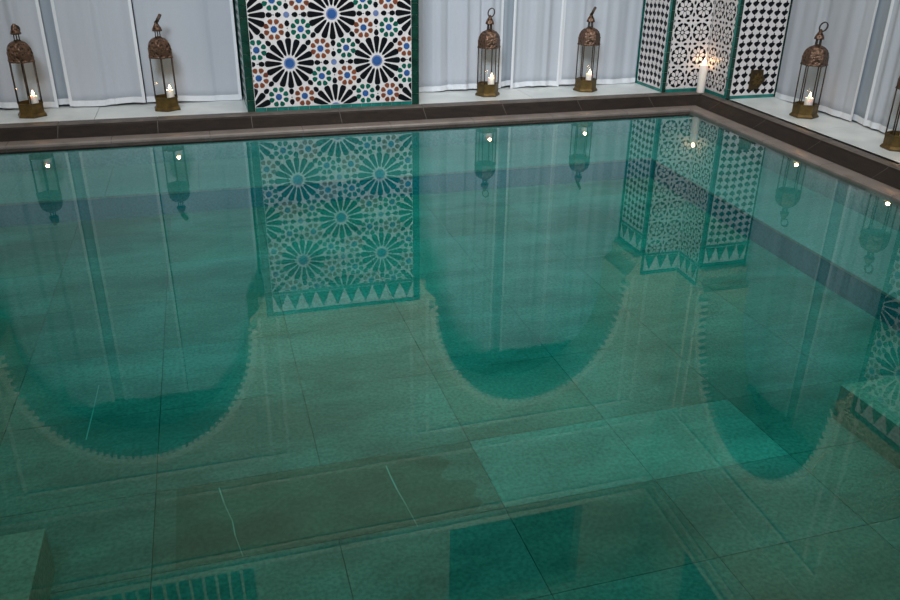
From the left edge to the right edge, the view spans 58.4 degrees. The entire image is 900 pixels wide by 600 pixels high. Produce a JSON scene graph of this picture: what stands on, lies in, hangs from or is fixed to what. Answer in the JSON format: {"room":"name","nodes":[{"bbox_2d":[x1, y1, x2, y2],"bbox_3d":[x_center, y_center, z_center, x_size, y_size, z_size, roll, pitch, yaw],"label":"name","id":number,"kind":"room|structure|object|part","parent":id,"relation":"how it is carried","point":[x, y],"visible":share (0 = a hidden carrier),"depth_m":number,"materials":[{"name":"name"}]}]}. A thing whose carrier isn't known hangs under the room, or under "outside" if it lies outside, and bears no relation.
{"room":"spa","nodes":[
{"label":"spa","id":0,"kind":"room"},
{"bbox_2d":[234,0,418,111],"bbox_3d":[-0.828,-1.931,5.407,1.168,1.470,0.422,-7,26,-15],"label":"tiled pillar","id":1,"kind":"structure","parent":0,"point":[295,54],"depth_m":5.32,"materials":[{"name":"multicoloured tile"}]},
{"bbox_3d":[-1.382,-1.780,5.298,0.015,0.949,0.360,-7,26,-15],"label":"mosaic panel","id":2,"kind":"part","parent":1,"relation":"part of","materials":[{"name":"tile"}]},
{"bbox_2d":[0,112,688,172],"bbox_3d":[-1.118,-0.856,5.311,6.219,0.500,0.100,-7,26,-15],"label":"wall","id":3,"kind":"structure","parent":0,"point":[84,159],"depth_m":5.31,"materials":[{"name":"tile"}]},
{"bbox_2d":[0,91,899,208],"bbox_3d":[-0.632,-0.147,3.183,6.923,0.140,5.014,-7,26,-15],"label":"pool coping","id":4,"kind":"object","parent":3,"relation":"on","point":[874,173],"visible":1,"depth_m":5.24,"materials":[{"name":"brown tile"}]},
{"bbox_2d":[696,58,707,92],"bbox_3d":[1.914,-1.702,6.103,0.060,0.254,0.060,-7,26,-15],"label":"pillar candle","id":5,"kind":"object","parent":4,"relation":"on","point":[703,68],"visible":1,"depth_m":6.09,"materials":[{"name":"white wax"}]},
{"bbox_2d":[131,0,643,68],"bbox_3d":[0.988,-2.528,2.585,10.200,5.500,10.400,-7,26,-15],"label":"wall","id":6,"kind":"structure","parent":0,"point":[234,11],"depth_m":7.36,"materials":[{"name":"grey paint"}]},
{"bbox_2d":[141,57,637,99],"bbox_3d":[0.800,-0.271,3.595,9.873,0.050,10.000,-7,26,-15],"label":"floor","id":7,"kind":"structure","parent":0,"point":[637,57],"depth_m":6.77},
{"bbox_2d":[0,96,247,123],"bbox_3d":[-2.337,-1.187,5.343,1.925,0.140,0.550,-7,26,-15],"label":"marble ledge","id":8,"kind":"object","parent":7,"relation":"on","point":[65,112],"visible":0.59,"depth_m":5.31,"materials":[{"name":"grey stone"}]},
{"bbox_2d":[6,23,46,118],"bbox_3d":[-2.663,-1.431,5.029,0.161,0.562,0.186,14,28,26],"label":"lantern","id":9,"kind":"object","parent":8,"relation":"on","point":[18,51],"visible":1,"depth_m":4.98,"materials":[{"name":"gold metal"}]},
{"bbox_3d":[-2.702,-1.344,4.997,0.008,0.259,0.008,14,28,26],"label":"post","id":10,"kind":"part","parent":9,"relation":"part of","materials":[{"name":"metal"}]},
{"bbox_3d":[-2.703,-1.401,5.117,0.008,0.259,0.008,14,28,26],"label":"post","id":11,"kind":"part","parent":9,"relation":"part of","materials":[{"name":"metal"}]},
{"bbox_3d":[-2.625,-1.343,4.997,0.008,0.259,0.008,14,28,26],"label":"post","id":12,"kind":"part","parent":9,"relation":"part of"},
{"bbox_2d":[29,90,38,103],"bbox_3d":[-2.639,-1.265,5.109,0.053,0.132,0.053,-7,26,-15],"label":"votive candle","id":13,"kind":"object","parent":9,"relation":"in","point":[34,98],"visible":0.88,"depth_m":5.09,"materials":[{"name":"white wax"}]},
{"bbox_3d":[-2.587,-1.371,5.058,0.008,0.259,0.008,14,28,26],"label":"post","id":14,"kind":"part","parent":9,"relation":"part of","materials":[{"name":"metal"}]},
{"bbox_2d":[147,14,180,111],"bbox_3d":[-1.879,-1.546,5.245,0.161,0.606,0.186,20,31,35],"label":"lantern","id":15,"kind":"object","parent":8,"relation":"on","point":[159,47],"visible":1,"depth_m":5.19,"materials":[{"name":"gold metal"}]},
{"bbox_3d":[-1.929,-1.442,5.228,0.008,0.259,0.008,20,31,35],"label":"post","id":16,"kind":"part","parent":15,"relation":"part of","materials":[{"name":"metal"}]},
{"bbox_3d":[-1.860,-1.792,5.132,0.017,0.066,0.051,27,18,-21],"label":"ring handle","id":17,"kind":"part","parent":15,"relation":"part of","materials":[{"name":"metal"}]},
{"bbox_3d":[-1.853,-1.436,5.217,0.008,0.259,0.008,20,31,35],"label":"post","id":18,"kind":"part","parent":15,"relation":"part of","materials":[{"name":"metal"}]},
{"bbox_2d":[166,85,174,97],"bbox_3d":[-1.854,-1.361,5.336,0.053,0.132,0.053,-7,26,-15],"label":"votive candle","id":19,"kind":"object","parent":15,"relation":"in","point":[170,92],"visible":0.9,"depth_m":5.31,"materials":[{"name":"white wax"}]},
{"bbox_3d":[-1.804,-1.461,5.271,0.008,0.259,0.008,20,31,35],"label":"post","id":20,"kind":"part","parent":15,"relation":"part of","materials":[{"name":"metal"}]},
{"bbox_2d":[419,83,660,104],"bbox_3d":[0.617,-1.524,6.148,1.907,0.140,0.550,-7,26,-15],"label":"marble ledge","id":21,"kind":"object","parent":7,"relation":"on","point":[527,92],"visible":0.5,"depth_m":6.05,"materials":[{"name":"grey stone"}]},
{"bbox_2d":[475,8,499,96],"bbox_3d":[0.281,-1.791,5.826,0.161,0.609,0.186,10,27,19],"label":"lantern","id":22,"kind":"object","parent":21,"relation":"on","point":[489,38],"visible":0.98,"depth_m":5.79,"materials":[{"name":"gold metal"}]},
{"bbox_3d":[0.204,-1.706,5.853,0.008,0.259,0.008,10,27,19],"label":"post","id":23,"kind":"part","parent":22,"relation":"part of","materials":[{"name":"metal"}]},
{"bbox_3d":[0.231,-1.737,5.918,0.008,0.259,0.008,10,27,19],"label":"post","id":24,"kind":"part","parent":22,"relation":"part of","materials":[{"name":"metal"}]},
{"bbox_3d":[0.252,-1.680,5.799,0.008,0.259,0.008,10,27,19],"label":"post","id":25,"kind":"part","parent":22,"relation":"part of","materials":[{"name":"metal"}]},
{"bbox_2d":[488,74,494,84],"bbox_3d":[0.303,-1.597,5.902,0.053,0.132,0.053,-7,26,-15],"label":"votive candle","id":26,"kind":"object","parent":22,"relation":"in","point":[490,79],"visible":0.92,"depth_m":5.88,"materials":[{"name":"white wax"}]},
{"bbox_3d":[0.328,-1.685,5.810,0.008,0.259,0.008,10,27,19],"label":"post","id":27,"kind":"part","parent":22,"relation":"part of","materials":[{"name":"metal"}]},
{"bbox_3d":[0.356,-1.715,5.875,0.008,0.259,0.008,10,27,19],"label":"post","id":28,"kind":"part","parent":22,"relation":"part of","materials":[{"name":"metal"}]},
{"bbox_2d":[573,7,600,91],"bbox_3d":[1.038,-1.881,6.039,0.161,0.608,0.186,17,30,31],"label":"lantern","id":29,"kind":"object","parent":21,"relation":"on","point":[589,36],"visible":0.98,"depth_m":6.01,"materials":[{"name":"gold metal"}]},
{"bbox_3d":[0.960,-1.804,6.082,0.008,0.259,0.008,17,30,31],"label":"post","id":30,"kind":"part","parent":29,"relation":"part of","materials":[{"name":"metal"}]},
{"bbox_3d":[1.004,-1.830,6.140,0.008,0.259,0.008,17,30,31],"label":"post","id":31,"kind":"part","parent":29,"relation":"part of","materials":[{"name":"metal"}]},
{"bbox_3d":[0.994,-1.774,6.019,0.008,0.259,0.008,17,30,31],"label":"post","id":32,"kind":"part","parent":29,"relation":"part of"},
{"bbox_2d":[586,70,592,79],"bbox_3d":[1.056,-1.684,6.109,0.053,0.132,0.053,-7,26,-15],"label":"votive candle","id":33,"kind":"object","parent":29,"relation":"in","point":[588,75],"visible":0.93,"depth_m":6.09,"materials":[{"name":"white wax"}]},
{"bbox_3d":[1.070,-1.770,6.014,0.008,0.259,0.008,17,30,31],"label":"post","id":34,"kind":"part","parent":29,"relation":"part of","materials":[{"name":"metal"}]},
{"bbox_3d":[1.114,-1.797,6.072,0.008,0.259,0.008,17,30,31],"label":"post","id":35,"kind":"part","parent":29,"relation":"part of","materials":[{"name":"metal"}]},
{"bbox_2d":[728,97,899,164],"bbox_3d":[2.503,-1.046,5.189,0.549,0.140,1.926,-5,26,-12],"label":"marble ledge","id":36,"kind":"object","parent":7,"relation":"on","point":[853,133],"visible":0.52,"depth_m":5.17,"materials":[{"name":"grey stone"}]},
{"bbox_2d":[789,22,828,118],"bbox_3d":[2.386,-1.511,5.296,0.186,0.607,0.161,-20,32,-37],"label":"lantern","id":37,"kind":"object","parent":36,"relation":"on","point":[817,55],"visible":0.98,"depth_m":5.27,"materials":[{"name":"gold metal"}]},
{"bbox_3d":[2.312,-1.443,5.355,0.008,0.259,0.008,-20,32,-37],"label":"post","id":38,"kind":"part","parent":37,"relation":"part of","materials":[{"name":"metal"}]},
{"bbox_3d":[2.369,-1.464,5.402,0.008,0.259,0.008,-20,32,-37],"label":"post","id":39,"kind":"part","parent":37,"relation":"part of","materials":[{"name":"metal"}]},
{"bbox_3d":[2.328,-1.411,5.287,0.008,0.259,0.008,-20,32,-37],"label":"post","id":40,"kind":"part","parent":37,"relation":"part of","materials":[{"name":"metal"}]},
{"bbox_2d":[804,93,813,104],"bbox_3d":[2.389,-1.316,5.367,0.053,0.132,0.053,-7,26,-15],"label":"votive candle","id":41,"kind":"object","parent":37,"relation":"in","point":[808,100],"visible":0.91,"depth_m":5.34,"materials":[{"name":"white wax"}]},
{"bbox_3d":[2.442,-1.453,5.381,0.008,0.259,0.008,-20,32,-37],"label":"post","id":42,"kind":"part","parent":37,"relation":"part of","materials":[{"name":"metal"}]},
{"bbox_3d":[2.401,-1.399,5.266,0.008,0.259,0.008,-20,32,-37],"label":"post","id":43,"kind":"part","parent":37,"relation":"part of","materials":[{"name":"metal"}]},
{"bbox_3d":[2.458,-1.421,5.312,0.008,0.259,0.008,-20,32,-37],"label":"post","id":44,"kind":"part","parent":37,"relation":"part of","materials":[{"name":"metal"}]},
{"bbox_3d":[2.402,-1.756,5.179,0.051,0.066,0.017,28,26,-3],"label":"ring handle","id":45,"kind":"part","parent":37,"relation":"part of","materials":[{"name":"metal"}]},
{"bbox_2d":[880,76,899,151],"bbox_3d":[2.595,-1.151,4.537,0.186,0.608,0.161,-16,30,-32],"label":"lantern","id":46,"kind":"object","parent":36,"relation":"on","point":[891,142],"visible":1,"depth_m":4.61,"materials":[{"name":"gold metal"}]},
{"bbox_3d":[2.523,-1.086,4.603,0.008,0.259,0.008,-16,30,-32],"label":"post","id":47,"kind":"part","parent":46,"relation":"part of","materials":[{"name":"metal"}]},
{"bbox_3d":[2.531,-1.053,4.534,0.008,0.259,0.008,-16,30,-32],"label":"post","id":48,"kind":"part","parent":46,"relation":"part of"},
{"bbox_3d":[2.586,-1.104,4.644,0.008,0.259,0.008,-16,30,-32],"label":"post","id":49,"kind":"part","parent":46,"relation":"part of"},
{"bbox_2d":[0,177,899,599],"bbox_3d":[-0.464,0.235,3.175,6.119,0.101,4.870,-7,26,-15],"label":"floor","id":50,"kind":"structure","parent":0,"point":[602,389],"depth_m":2.79,"materials":[{"name":"tile"}]},
{"bbox_2d":[0,529,54,599],"bbox_3d":[-1.827,1.033,1.192,2.092,0.150,1.350,-7,26,-15],"label":"step","id":51,"kind":"structure","parent":50,"relation":"on","point":[27,567],"depth_m":1.93,"materials":[{"name":"stone"}]},
{"bbox_2d":[0,131,899,332],"bbox_3d":[-0.429,0.141,3.199,6.019,0.210,4.770,-7,26,-15],"label":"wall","id":52,"kind":"structure","parent":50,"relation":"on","point":[850,253],"depth_m":4.74,"materials":[{"name":"tile"}]},
{"bbox_2d":[833,375,899,469],"bbox_3d":[1.799,0.608,2.204,0.610,0.150,1.400,-7,26,-15],"label":"step","id":53,"kind":"structure","parent":50,"relation":"on","point":[870,410],"depth_m":2.62,"materials":[{"name":"tile"}]},
{"bbox_2d":[635,0,792,98],"bbox_3d":[1.977,-2.175,6.011,0.776,1.470,0.763,-7,26,-15],"label":"pier","id":54,"kind":"object","parent":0,"point":[735,38],"visible":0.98,"depth_m":5.95,"materials":[{"name":"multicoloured tile"}]},
{"bbox_3d":[1.563,-2.117,6.101,0.015,0.949,0.360,-7,26,-15],"label":"mosaic panel","id":55,"kind":"part","parent":54,"relation":"part of","materials":[{"name":"tile"}]},
{"bbox_3d":[1.798,-2.130,5.936,0.320,1.119,0.016,-7,26,-15],"label":"mosaic panel","id":56,"kind":"part","parent":54,"relation":"part of","materials":[{"name":"tile"}]},
{"bbox_3d":[1.999,-2.080,5.836,0.016,1.119,0.308,-5,26,-12],"label":"mosaic panel","id":57,"kind":"part","parent":54,"relation":"part of","materials":[{"name":"tile"}]},
{"bbox_2d":[748,69,764,89],"bbox_3d":[2.260,-1.617,5.920,0.127,0.145,0.014,-7,26,-15],"label":"wall plate","id":58,"kind":"object","parent":54,"relation":"attached to","point":[757,78],"visible":1,"depth_m":5.91,"materials":[{"name":"gold metal"}]},
{"bbox_3d":[2.242,-1.953,5.772,0.380,0.949,0.015,-7,26,-15],"label":"mosaic panel","id":59,"kind":"part","parent":54,"relation":"part of","materials":[{"name":"tile"}]},
{"bbox_2d":[687,112,899,231],"bbox_3d":[2.363,-0.151,3.915,0.100,0.500,4.885,-5,26,-12],"label":"wall","id":60,"kind":"structure","parent":0,"point":[878,210],"depth_m":4.74,"materials":[{"name":"tile"}]},
{"bbox_3d":[-1.074,-3.606,4.521,7.093,5.250,0.438,-7,26,-15],"label":"wall","id":61,"kind":"structure","parent":0,"visible":0},
{"bbox_3d":[-2.347,-3.225,4.526,1.745,0.023,0.024,-7,26,-15],"label":"curtain rod","id":62,"kind":"object","parent":61,"relation":"attached to","visible":0},
{"bbox_2d":[0,0,58,107],"bbox_3d":[-2.926,-2.191,4.814,0.705,2.107,0.074,-5,26,-13],"label":"curtain","id":63,"kind":"object","parent":62,"relation":"hanging from","point":[26,14],"visible":0.77,"depth_m":5.18,"materials":[{"name":"fabric"}]},
{"bbox_2d":[38,0,68,104],"bbox_3d":[-2.540,-2.253,4.953,0.190,2.104,0.018,-7,26,-15],"label":"curtain","id":64,"kind":"object","parent":62,"relation":"hanging from","point":[45,5],"visible":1,"depth_m":5.25,"materials":[{"name":"white fabric"}]},
{"bbox_2d":[50,0,145,106],"bbox_3d":[-2.290,-2.264,4.986,0.480,2.104,0.042,-7,26,-15],"label":"curtain","id":65,"kind":"object","parent":62,"relation":"hanging from","point":[98,47],"visible":1,"depth_m":5.28,"materials":[{"name":"fabric"}]},
{"bbox_2d":[132,0,241,101],"bbox_3d":[-1.755,-2.328,5.142,0.632,2.108,0.034,-7,26,-15],"label":"curtain","id":66,"kind":"object","parent":62,"relation":"hanging from","point":[200,34],"visible":0.86,"depth_m":5.45,"materials":[{"name":"fabric"}]},
{"bbox_3d":[0.607,-3.562,5.331,1.727,0.023,0.024,-7,26,-15],"label":"curtain rod","id":67,"kind":"object","parent":61,"relation":"attached to","visible":0},
{"bbox_2d":[418,0,503,91],"bbox_3d":[0.049,-2.531,5.626,0.741,2.108,0.052,-7,26,-15],"label":"curtain","id":68,"kind":"object","parent":67,"relation":"hanging from","point":[449,30],"visible":0.73,"depth_m":5.93,"materials":[{"name":"fabric"}]},
{"bbox_2d":[501,0,513,86],"bbox_3d":[0.427,-2.592,5.764,0.200,2.104,0.026,-7,26,-15],"label":"curtain","id":69,"kind":"object","parent":67,"relation":"hanging from","point":[508,4],"visible":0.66,"depth_m":6.08,"materials":[{"name":"white fabric"}]},
{"bbox_2d":[510,0,564,88],"bbox_3d":[0.669,-2.597,5.785,0.405,2.107,0.049,-7,26,-15],"label":"curtain","id":70,"kind":"object","parent":67,"relation":"hanging from","point":[537,24],"visible":1,"depth_m":6.10,"materials":[{"name":"fabric"}]},
{"bbox_2d":[559,0,642,84],"bbox_3d":[1.181,-2.662,5.938,0.662,2.108,0.041,-7,26,-15],"label":"curtain","id":71,"kind":"object","parent":67,"relation":"hanging from","point":[618,22],"visible":0.81,"depth_m":6.25,"materials":[{"name":"fabric"}]},
{"bbox_3d":[2.803,-3.326,2.513,0.768,3.950,5.504,-7,26,-15],"label":"wall","id":72,"kind":"structure","parent":0,"visible":0},
{"bbox_3d":[2.658,-3.044,4.291,0.127,0.023,1.711,-7,26,-15],"label":"curtain rod","id":73,"kind":"object","parent":72,"relation":"attached to","visible":0},
{"bbox_2d":[775,0,878,121],"bbox_3d":[2.542,-2.293,5.196,0.040,2.108,0.853,-5,26,-13],"label":"curtain","id":74,"kind":"object","parent":73,"relation":"hanging from","point":[847,37],"visible":0.83,"depth_m":5.38,"materials":[{"name":"fabric"}]},
{"bbox_2d":[852,0,891,124],"bbox_3d":[2.688,-2.074,4.730,0.024,2.104,0.341,-5,26,-12],"label":"curtain","id":75,"kind":"object","parent":73,"relation":"hanging from","point":[883,8],"visible":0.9,"depth_m":5.08,"materials":[{"name":"white fabric"}]},
{"bbox_2d":[863,0,899,132],"bbox_3d":[2.748,-1.874,4.310,0.051,2.108,0.888,-5,26,-11],"label":"curtain","id":76,"kind":"object","parent":73,"relation":"hanging from","point":[887,73],"visible":0.78,"depth_m":4.92,"materials":[{"name":"fabric"}]}
]}

